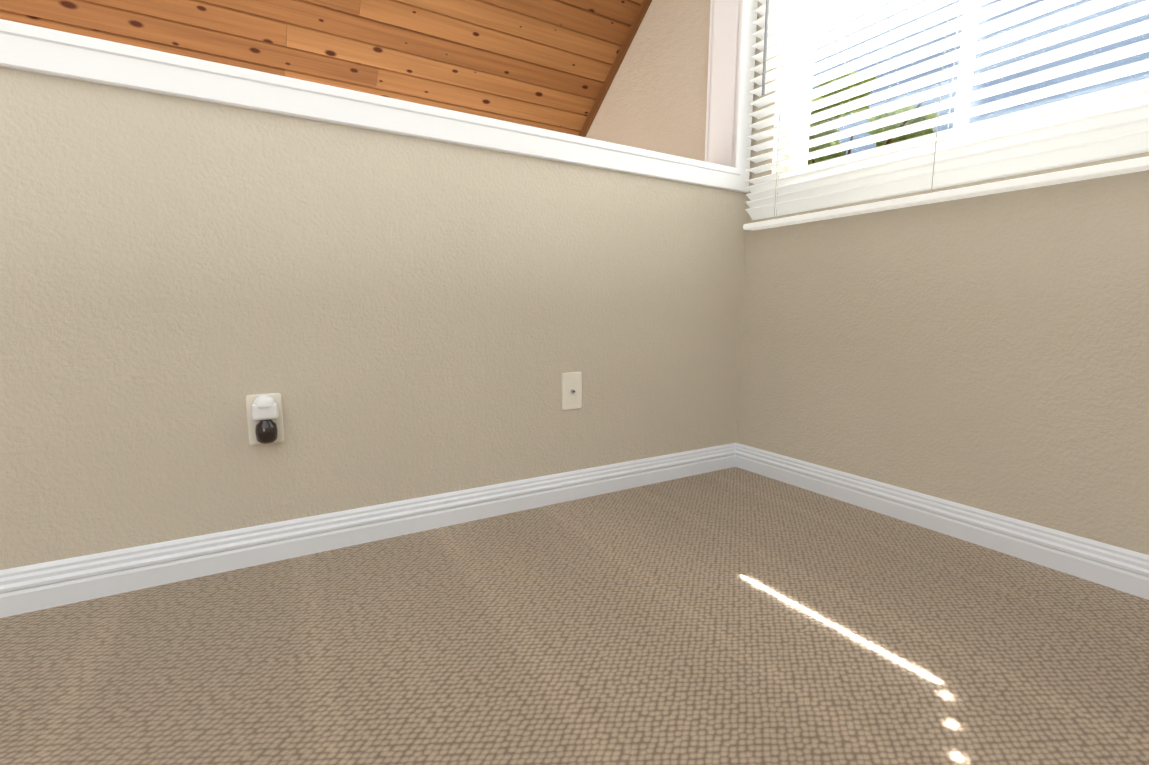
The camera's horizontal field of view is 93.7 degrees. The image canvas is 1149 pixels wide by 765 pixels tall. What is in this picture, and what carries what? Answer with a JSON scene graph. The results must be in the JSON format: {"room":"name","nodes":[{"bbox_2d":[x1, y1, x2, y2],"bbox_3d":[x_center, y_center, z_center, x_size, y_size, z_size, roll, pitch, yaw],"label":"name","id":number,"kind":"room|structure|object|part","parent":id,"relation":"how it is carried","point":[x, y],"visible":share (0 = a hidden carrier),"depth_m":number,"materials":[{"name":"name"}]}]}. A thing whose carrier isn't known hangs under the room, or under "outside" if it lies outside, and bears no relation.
{"room":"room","nodes":[
{"label":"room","id":0,"kind":"room"},
{"bbox_2d":[0,67,747,569],"bbox_3d":[-1.268,-0.762,0.828,4.350,2.440,0.120,-4,9,-31],"label":"wall","id":1,"kind":"structure","parent":0,"point":[388,317],"depth_m":1.25,"materials":[{"name":"paint"}]},
{"bbox_2d":[246,393,283,444],"bbox_3d":[-0.689,0.085,1.200,0.070,0.115,0.049,-4,9,-31],"label":"electrical outlet","id":2,"kind":"object","parent":1,"relation":"attached to","point":[265,418],"visible":1,"depth_m":1.19,"materials":[{"name":"white plastic"}]},
{"bbox_2d":[0,443,735,617],"bbox_3d":[-1.176,0.407,0.965,4.140,0.088,0.016,-4,9,-31],"label":"baseboard","id":3,"kind":"structure","parent":1,"relation":"attached to","point":[36,587],"depth_m":1.28,"materials":[{"name":"white wood"}]},
{"bbox_2d":[0,0,757,193],"bbox_3d":[-0.785,-1.129,1.073,3.205,1.110,0.158,-4,9,-31],"label":"trim","id":4,"kind":"structure","parent":1,"relation":"attached to","point":[725,165],"depth_m":1.30,"materials":[{"name":"white wood"}]},
{"bbox_2d":[562,372,581,409],"bbox_3d":[-0.005,0.026,1.631,0.070,0.114,0.015,-4,9,-31],"label":"outlet plate","id":5,"kind":"object","parent":1,"relation":"attached to","point":[571,390],"visible":1,"depth_m":1.63,"materials":[{"name":"white plastic"}]},
{"bbox_2d":[0,467,1148,764],"bbox_3d":[-0.830,0.588,0.414,4.500,0.120,7.550,-4,9,-31],"label":"floor","id":6,"kind":"structure","parent":0,"point":[734,615],"depth_m":0.93,"materials":[{"name":"carpet"}]},
{"bbox_2d":[586,0,1148,554],"bbox_3d":[1.038,-1.117,1.325,0.150,3.040,7.550,-4,9,-31],"label":"wall","id":7,"kind":"structure","parent":0,"point":[990,353],"depth_m":1.40,"materials":[{"name":"paint"}]},
{"bbox_2d":[736,443,1148,599],"bbox_3d":[1.724,0.524,0.229,0.016,0.088,4.300,-4,9,-31],"label":"baseboard","id":8,"kind":"structure","parent":7,"relation":"attached to","point":[1121,569],"depth_m":1.37,"materials":[{"name":"white wood"}]},
{"bbox_2d":[787,0,1148,176],"bbox_3d":[1.055,-1.102,1.367,0.070,1.000,1.100,-4,9,-31],"label":"window","id":9,"kind":"structure","parent":7,"relation":"in","point":[954,124],"depth_m":1.46,"materials":[{"name":"white plastic"}]},
{"bbox_2d":[743,0,1148,230],"bbox_3d":[0.920,-1.071,1.291,0.090,1.224,1.227,-4,9,-31],"label":"window blind","id":10,"kind":"object","parent":9,"relation":"attached to","point":[1111,122],"visible":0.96,"depth_m":1.37,"materials":[{"name":"white plastic"}]},
{"label":"outside","id":11,"kind":"structure","parent":0,"visible":0},
{"bbox_3d":[23.936,-1.804,21.969,59.350,0.200,70.000,-4,9,-31],"label":"ground","id":12,"kind":"structure","parent":11,"visible":0},
{"bbox_2d":[834,128,840,144],"bbox_3d":[7.064,-5.584,20.655,5.820,7.458,6.225,-4,9,-31],"label":"tree","id":13,"kind":"object","parent":12,"relation":"on","point":[836,141],"depth_m":18.00,"materials":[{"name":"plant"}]},
{"bbox_2d":[807,71,935,164],"bbox_3d":[5.354,-3.402,10.929,3.610,5.710,4.346,-4,9,-31],"label":"tree","id":14,"kind":"object","parent":12,"relation":"on","point":[887,128],"depth_m":10.37,"materials":[{"name":"green plant"}]},
{"bbox_3d":[-1.695,-0.823,2.625,3.520,2.651,3.381,-4,9,-31],"label":"deck","id":15,"kind":"object","parent":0,"visible":0},
{"bbox_2d":[0,0,651,136],"bbox_3d":[-1.542,-0.783,2.380,3.218,2.094,2.914,-4,9,-31],"label":"planks","id":16,"kind":"object","parent":15,"relation":"attached to","point":[545,64],"depth_m":2.18,"materials":[{"name":"brown wood"}]},
{"bbox_3d":[-0.188,-0.881,3.231,0.014,2.078,2.856,-4,9,-31],"label":"roof trim strip","id":17,"kind":"part","parent":16,"relation":"part of","materials":[{"name":"brown wood"}]}
]}

